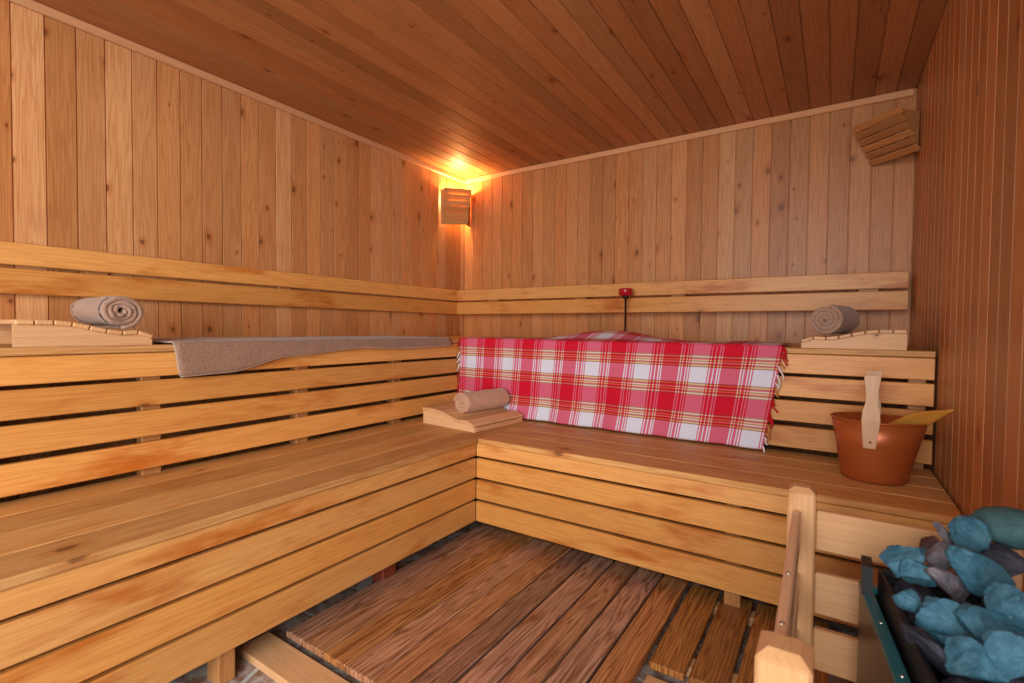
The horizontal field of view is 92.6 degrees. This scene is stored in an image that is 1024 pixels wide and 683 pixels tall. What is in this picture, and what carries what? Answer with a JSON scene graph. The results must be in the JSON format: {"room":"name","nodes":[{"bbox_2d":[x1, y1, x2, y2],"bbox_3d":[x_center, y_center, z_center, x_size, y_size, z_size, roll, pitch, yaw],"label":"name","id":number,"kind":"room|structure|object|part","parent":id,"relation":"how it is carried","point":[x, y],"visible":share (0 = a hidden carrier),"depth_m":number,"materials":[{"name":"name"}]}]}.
{"room":"spa","nodes":[
{"label":"spa","id":0,"kind":"room"},
{"bbox_2d":[0,0,464,502],"bbox_3d":[-1.306,-0.178,2.460,0.060,2.100,3.300,2,2,33],"label":"wall","id":1,"kind":"structure","parent":0,"point":[106,146],"depth_m":2.20,"materials":[{"name":"brown wood"}]},
{"bbox_2d":[0,241,456,313],"bbox_3d":[-1.212,-0.271,2.512,0.032,0.178,2.854,2,2,33],"label":"backrest","id":2,"kind":"object","parent":1,"relation":"attached to","point":[96,281],"visible":0.96,"depth_m":2.15,"materials":[{"name":"brown wood"}]},
{"bbox_2d":[7,0,464,182],"bbox_3d":[-1.266,-1.209,2.409,0.015,0.034,3.274,2,2,33],"label":"trim","id":3,"kind":"structure","parent":1,"relation":"attached to","point":[35,6],"depth_m":2.20,"materials":[{"name":"brown wood"}]},
{"bbox_2d":[440,187,471,226],"bbox_3d":[-0.395,-0.989,3.625,0.294,0.275,0.123,-1,2,-39],"label":"lamp","id":4,"kind":"object","parent":1,"relation":"attached to","point":[455,202],"visible":1,"depth_m":3.58,"materials":[{"name":"brown wood"}]},
{"bbox_3d":[-0.484,-0.985,3.566,0.073,0.251,0.011,0,2,-13],"label":"panel","id":5,"kind":"part","parent":4,"relation":"part of","materials":[{"name":"brown wood"}]},
{"bbox_3d":[-0.323,-0.997,3.692,0.033,0.243,0.145,1,2,11],"label":"panel","id":6,"kind":"part","parent":4,"relation":"part of","materials":[{"name":"brown wood"}]},
{"bbox_2d":[0,451,889,682],"bbox_3d":[-0.250,0.931,1.584,2.838,0.050,3.760,2,2,33],"label":"floor","id":7,"kind":"structure","parent":0,"point":[245,672],"depth_m":1.59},
{"bbox_2d":[0,336,521,614],"bbox_3d":[-0.941,0.433,2.421,0.612,0.885,2.975,2,2,33],"label":"bench","id":8,"kind":"object","parent":7,"relation":"on","point":[147,364],"visible":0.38,"depth_m":1.59,"materials":[{"name":"brown wood"}]},
{"bbox_2d":[0,320,152,346],"bbox_3d":[-1.382,-0.028,1.526,0.373,0.074,0.315,2,2,33],"label":"headrest cover","id":9,"kind":"object","parent":8,"relation":"on","point":[18,333],"visible":0.99,"depth_m":1.39,"materials":[{"name":"brown wood"}]},
{"bbox_3d":[-1.527,-0.025,1.621,0.018,0.061,0.315,2,2,33],"label":"panel","id":10,"kind":"part","parent":9,"relation":"part of","materials":[{"name":"brown wood"}]},
{"bbox_2d":[70,296,142,329],"bbox_3d":[-1.286,-0.091,1.552,0.213,0.105,0.115,1,2,27],"label":"rolled towel","id":11,"kind":"object","parent":9,"relation":"on","point":[106,312],"visible":1,"depth_m":1.51,"materials":[{"name":"beige fabric"}]},
{"bbox_3d":[-1.183,0.465,1.595,0.045,0.861,0.055,2,2,33],"label":"support post","id":12,"kind":"part","parent":8,"relation":"part of","materials":[{"name":"brown wood"}]},
{"bbox_3d":[-0.889,0.456,2.042,0.045,0.861,0.055,2,2,33],"label":"support post","id":13,"kind":"part","parent":8,"relation":"part of","materials":[{"name":"brown wood"}]},
{"bbox_2d":[151,336,451,376],"bbox_3d":[-0.943,0.040,2.296,0.537,0.121,1.410,2,2,33],"label":"towel","id":14,"kind":"object","parent":8,"relation":"on","point":[197,356],"visible":0.96,"depth_m":1.83,"materials":[{"name":"beige fabric"}]},
{"bbox_3d":[-0.601,0.447,2.481,0.045,0.861,0.055,2,2,33],"label":"support post","id":15,"kind":"part","parent":8,"relation":"part of","materials":[{"name":"brown wood"}]},
{"bbox_2d":[0,416,534,682],"bbox_3d":[-0.714,0.659,1.804,0.568,0.470,2.186,2,2,33],"label":"bench","id":16,"kind":"object","parent":7,"relation":"on","point":[58,545],"visible":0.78,"depth_m":1.30,"materials":[{"name":"brown wood"}]},
{"bbox_3d":[-0.780,0.684,1.311,0.060,0.446,0.045,2,2,33],"label":"support post","id":17,"kind":"part","parent":16,"relation":"part of","materials":[{"name":"brown wood"}]},
{"bbox_3d":[-0.465,0.674,1.780,0.060,0.446,0.060,2,2,33],"label":"support post","id":18,"kind":"part","parent":16,"relation":"part of","materials":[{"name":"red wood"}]},
{"bbox_2d":[422,402,522,432],"bbox_3d":[-0.197,0.370,2.488,0.353,0.081,0.373,2,2,39],"label":"headrest cover","id":19,"kind":"object","parent":16,"relation":"on","point":[447,415],"visible":0.87,"depth_m":2.39,"materials":[{"name":"brown wood"}]},
{"bbox_3d":[-0.303,0.379,2.358,0.353,0.068,0.018,2,2,39],"label":"panel","id":20,"kind":"part","parent":19,"relation":"part of","materials":[{"name":"brown wood"}]},
{"bbox_2d":[454,388,509,412],"bbox_3d":[-0.153,0.300,2.510,0.121,0.104,0.295,2,2,43],"label":"rolled towel","id":21,"kind":"object","parent":19,"relation":"on","point":[472,401],"visible":1,"depth_m":2.44,"materials":[{"name":"beige fabric"}]},
{"bbox_2d":[238,632,349,682],"bbox_3d":[-0.453,0.901,1.243,0.750,0.022,0.098,2,2,33],"label":"plank","id":22,"kind":"object","parent":7,"relation":"on","point":[282,662],"visible":1,"depth_m":1.35,"materials":[{"name":"brown wood"}]},
{"bbox_2d":[287,524,687,682],"bbox_3d":[-0.015,0.882,1.606,0.918,0.049,0.980,2,2,33],"label":"duckboard","id":23,"kind":"object","parent":7,"relation":"on","point":[490,604],"visible":0.98,"depth_m":1.52,"materials":[{"name":"brown wood"}]},
{"bbox_2d":[643,675,666,682],"bbox_3d":[0.579,0.915,1.117,0.586,0.022,0.105,2,2,33],"label":"plank","id":24,"kind":"object","parent":7,"relation":"on","point":[648,679],"visible":1,"depth_m":1.29,"materials":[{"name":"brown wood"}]},
{"bbox_2d":[457,343,935,518],"bbox_3d":[0.770,0.446,2.591,2.123,0.885,0.781,2,2,33],"label":"bench","id":25,"kind":"object","parent":7,"relation":"on","point":[916,365],"visible":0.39,"depth_m":1.83,"materials":[{"name":"brown wood"}]},
{"bbox_2d":[456,330,790,451],"bbox_3d":[0.471,0.195,2.509,1.671,0.507,0.400,2,2,33],"label":"checked cloth","id":26,"kind":"object","parent":25,"relation":"on","point":[613,380],"visible":0.96,"depth_m":2.23,"materials":[{"name":"red fabric"}]},
{"bbox_2d":[619,288,632,330],"bbox_3d":[0.671,-0.160,2.896,0.084,0.306,0.084,2,2,33],"label":"rod","id":27,"kind":"object","parent":25,"relation":"on","point":[625,293],"visible":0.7,"depth_m":2.87,"materials":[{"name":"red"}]},
{"bbox_3d":[0.672,-0.291,2.892,0.084,0.045,0.084,2,2,33],"label":"knob","id":28,"kind":"part","parent":27,"relation":"part of","materials":[{"name":"red plastic"}]},
{"bbox_2d":[801,330,906,349],"bbox_3d":[1.355,-0.011,1.961,0.322,0.072,0.373,2,2,33],"label":"headrest cover","id":29,"kind":"object","parent":25,"relation":"on","point":[867,339],"visible":1,"depth_m":1.79,"materials":[{"name":"brown wood"}]},
{"bbox_2d":[810,304,859,333],"bbox_3d":[1.287,-0.086,1.951,0.258,0.116,0.117,-1,2,-43],"label":"rolled towel","id":30,"kind":"object","parent":29,"relation":"on","point":[836,319],"visible":1,"depth_m":1.88,"materials":[{"name":"beige fabric"}]},
{"bbox_3d":[1.436,0.487,1.751,0.050,0.861,0.045,2,2,33],"label":"support post","id":31,"kind":"part","parent":25,"relation":"part of","materials":[{"name":"brown wood"}]},
{"bbox_2d":[446,421,962,627],"bbox_3d":[0.572,0.667,1.987,1.786,0.470,0.551,2,2,33],"label":"bench","id":32,"kind":"object","parent":7,"relation":"on","point":[740,478],"visible":0.66,"depth_m":1.72,"materials":[{"name":"brown wood"}]},
{"bbox_3d":[-0.270,0.663,2.286,0.050,0.446,0.060,2,2,33],"label":"support post","id":33,"kind":"part","parent":32,"relation":"part of","materials":[{"name":"brown wood"}]},
{"bbox_3d":[0.738,0.691,1.624,0.050,0.446,0.060,2,2,33],"label":"support post","id":34,"kind":"part","parent":32,"relation":"part of","materials":[{"name":"brown wood"}]},
{"bbox_2d":[830,370,927,485],"bbox_3d":[1.187,0.276,1.590,0.244,0.346,0.242,0,2,-10],"label":"bucket","id":35,"kind":"object","parent":32,"relation":"on","point":[870,449],"visible":0.9,"depth_m":1.52,"materials":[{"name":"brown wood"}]},
{"bbox_2d":[888,409,954,426],"bbox_3d":[1.225,0.285,1.546,0.071,0.188,0.282,0,2,-18],"label":"ladle","id":36,"kind":"object","parent":35,"relation":"in","point":[923,417],"visible":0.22,"depth_m":1.49,"materials":[{"name":"orange wood"}]},
{"bbox_2d":[649,584,828,682],"bbox_3d":[0.676,0.894,1.423,0.408,0.049,0.490,2,2,33],"label":"duckboard","id":37,"kind":"object","parent":7,"relation":"on","point":[716,660],"visible":0.69,"depth_m":1.42,"materials":[{"name":"brown wood"}]},
{"bbox_2d":[754,483,1023,682],"bbox_3d":[0.588,0.627,0.726,0.364,0.617,0.656,2,2,33],"label":"guard","id":38,"kind":"object","parent":7,"relation":"on","point":[791,653],"visible":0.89,"depth_m":1.00,"materials":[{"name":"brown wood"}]},
{"bbox_3d":[0.302,0.637,0.554,0.055,0.601,0.055,2,2,33],"label":"post","id":39,"kind":"part","parent":38,"relation":"part of","materials":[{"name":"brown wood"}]},
{"bbox_3d":[0.459,0.403,0.808,0.015,0.084,0.546,2,2,32],"label":"rail","id":40,"kind":"part","parent":38,"relation":"part of","materials":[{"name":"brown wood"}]},
{"bbox_3d":[0.457,0.537,0.812,0.026,0.088,0.546,2,2,33],"label":"rail","id":41,"kind":"part","parent":38,"relation":"part of","materials":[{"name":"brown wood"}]},
{"bbox_3d":[0.623,0.619,1.064,0.052,0.617,0.052,2,2,33],"label":"post","id":42,"kind":"part","parent":38,"relation":"part of","materials":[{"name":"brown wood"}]},
{"bbox_3d":[0.774,0.656,0.963,0.312,0.088,0.018,2,2,33],"label":"rail","id":43,"kind":"part","parent":38,"relation":"part of","materials":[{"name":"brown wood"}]},
{"bbox_3d":[0.775,0.536,0.959,0.312,0.088,0.018,2,2,33],"label":"rail","id":44,"kind":"part","parent":38,"relation":"part of","materials":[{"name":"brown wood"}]},
{"bbox_3d":[0.777,0.403,0.956,0.312,0.084,0.018,2,2,33],"label":"rail","id":45,"kind":"part","parent":38,"relation":"part of","materials":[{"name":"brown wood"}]},
{"bbox_2d":[856,506,1023,682],"bbox_3d":[0.600,0.606,0.625,0.250,0.665,0.624,2,2,33],"label":"heater","id":46,"kind":"object","parent":7,"relation":"on","point":[884,655],"depth_m":0.71,"materials":[{"name":"black"}]},
{"bbox_3d":[0.576,0.623,0.589,0.248,0.354,0.535,2,2,33],"label":"casing","id":47,"kind":"part","parent":46,"relation":"part of","materials":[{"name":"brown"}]},
{"bbox_3d":[0.626,0.350,0.784,0.062,0.051,0.060,2,2,33],"label":"heater stone","id":48,"kind":"part","parent":46,"relation":"part of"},
{"bbox_3d":[0.567,0.371,0.702,0.035,0.032,0.033,2,2,33],"label":"heater stone","id":49,"kind":"part","parent":46,"relation":"part of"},
{"bbox_3d":[0.611,0.417,0.715,0.045,0.050,0.064,0,2,-34],"label":"heater stone","id":50,"kind":"part","parent":46,"relation":"part of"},
{"bbox_3d":[0.656,0.416,0.785,0.049,0.051,0.059,1,2,-1],"label":"heater stone","id":51,"kind":"part","parent":46,"relation":"part of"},
{"bbox_3d":[0.625,0.356,0.754,0.050,0.041,0.044,2,2,33],"label":"heater stone","id":52,"kind":"part","parent":46,"relation":"part of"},
{"bbox_3d":[0.537,0.397,0.631,0.055,0.057,0.067,0,2,-19],"label":"heater stone","id":53,"kind":"part","parent":46,"relation":"part of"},
{"bbox_3d":[0.716,0.350,0.838,0.028,0.034,0.027,2,2,44],"label":"heater stone","id":54,"kind":"part","parent":46,"relation":"part of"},
{"bbox_3d":[0.691,0.347,0.789,0.043,0.042,0.037,0,2,-30],"label":"heater stone","id":55,"kind":"part","parent":46,"relation":"part of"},
{"bbox_3d":[0.572,0.390,0.637,0.044,0.022,0.025,1,2,4],"label":"heater stone","id":56,"kind":"part","parent":46,"relation":"part of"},
{"bbox_3d":[0.583,0.371,0.662,0.064,0.055,0.063,2,2,33],"label":"heater stone","id":57,"kind":"part","parent":46,"relation":"part of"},
{"bbox_3d":[0.709,0.317,0.805,0.034,0.047,0.020,0,2,-14],"label":"heater stone","id":58,"kind":"part","parent":46,"relation":"part of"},
{"bbox_3d":[0.642,0.358,0.732,0.061,0.057,0.044,0,2,-16],"label":"heater stone","id":59,"kind":"part","parent":46,"relation":"part of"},
{"bbox_3d":[0.539,0.432,0.582,0.055,0.050,0.063,1,2,8],"label":"heater stone","id":60,"kind":"part","parent":46,"relation":"part of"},
{"bbox_3d":[0.582,0.423,0.646,0.051,0.051,0.069,1,2,16],"label":"heater stone","id":61,"kind":"part","parent":46,"relation":"part of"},
{"bbox_3d":[0.690,0.423,0.745,0.054,0.050,0.061,2,2,33],"label":"heater stone","id":62,"kind":"part","parent":46,"relation":"part of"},
{"bbox_3d":[0.728,0.306,0.780,0.053,0.057,0.049,2,2,33],"label":"heater stone","id":63,"kind":"part","parent":46,"relation":"part of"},
{"bbox_3d":[0.550,0.377,0.582,0.068,0.048,0.057,1,2,4],"label":"heater stone","id":64,"kind":"part","parent":46,"relation":"part of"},
{"bbox_3d":[0.674,0.333,0.711,0.085,0.074,0.053,0,2,-7],"label":"heater stone","id":65,"kind":"part","parent":46,"relation":"part of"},
{"bbox_3d":[0.744,0.403,0.735,0.060,0.054,0.060,0,2,-17],"label":"heater stone","id":66,"kind":"part","parent":46,"relation":"part of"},
{"bbox_3d":[0.810,0.302,0.797,0.098,0.062,0.095,2,2,33],"label":"heater stone","id":67,"kind":"part","parent":46,"relation":"part of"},
{"bbox_3d":[0.770,0.346,0.774,0.066,0.055,0.066,2,2,33],"label":"heater stone","id":68,"kind":"part","parent":46,"relation":"part of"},
{"bbox_3d":[0.574,0.357,0.564,0.052,0.053,0.045,2,2,33],"label":"heater stone","id":69,"kind":"part","parent":46,"relation":"part of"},
{"bbox_3d":[0.577,0.411,0.550,0.048,0.059,0.065,2,2,33],"label":"heater stone","id":70,"kind":"part","parent":46,"relation":"part of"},
{"bbox_3d":[0.619,0.418,0.617,0.053,0.056,0.060,2,2,33],"label":"heater stone","id":71,"kind":"object","parent":46,"relation":"in","visible":0},
{"bbox_2d":[953,581,1023,641],"bbox_3d":[0.609,0.348,0.624,0.094,0.080,0.089,2,2,33],"label":"stone","id":72,"kind":"object","parent":71,"relation":"on","point":[1006,601],"depth_m":0.62,"materials":[{"name":"blue stone"}]},
{"bbox_3d":[0.606,0.363,0.626,0.069,0.049,0.056,0,2,-14],"label":"heater stone","id":73,"kind":"part","parent":72,"relation":"part of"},
{"bbox_2d":[34,0,946,178],"bbox_3d":[-0.135,-1.226,1.669,2.838,0.060,3.420,2,2,33],"label":"ceiling","id":74,"kind":"structure","parent":0,"point":[465,89],"depth_m":2.08,"materials":[{"name":"brown wood"}]},
{"bbox_2d":[464,88,916,456],"bbox_3d":[0.777,-0.174,3.101,2.838,2.100,0.060,2,2,33],"label":"wall","id":75,"kind":"structure","parent":0,"point":[800,196],"depth_m":2.82,"materials":[{"name":"brown wood"}]},
{"bbox_2d":[457,271,908,313],"bbox_3d":[0.726,-0.265,3.019,2.678,0.178,0.120,2,2,33],"label":"backrest","id":76,"kind":"object","parent":75,"relation":"attached to","point":[868,296],"visible":0.98,"depth_m":2.71,"materials":[{"name":"brown wood"}]},
{"bbox_2d":[464,88,913,183],"bbox_3d":[0.762,-1.206,3.045,2.705,0.034,0.015,2,2,33],"label":"trim","id":77,"kind":"structure","parent":75,"relation":"attached to","point":[908,92],"depth_m":2.78,"materials":[{"name":"brown wood"}]},
{"bbox_2d":[851,107,920,165],"bbox_3d":[1.746,-0.942,2.271,0.171,0.179,0.238,0,2,-12],"label":"lamp","id":78,"kind":"object","parent":75,"relation":"attached to","point":[910,119],"visible":0.99,"depth_m":2.24,"materials":[{"name":"brown wood"}]},
{"bbox_3d":[1.716,-0.945,2.362,0.121,0.178,0.028,0,2,-16],"label":"panel","id":79,"kind":"part","parent":78,"relation":"part of","materials":[{"name":"brown wood"}]},
{"bbox_3d":[1.758,-0.940,2.173,0.125,0.178,0.017,0,2,-13],"label":"panel","id":80,"kind":"part","parent":78,"relation":"part of","materials":[{"name":"brown wood"}]},
{"bbox_2d":[909,0,1023,591],"bbox_3d":[1.015,-0.115,0.935,0.060,2.100,3.300,2,2,33],"label":"wall","id":81,"kind":"structure","parent":0,"point":[967,280],"depth_m":1.28,"materials":[{"name":"brown wood"}]}
]}

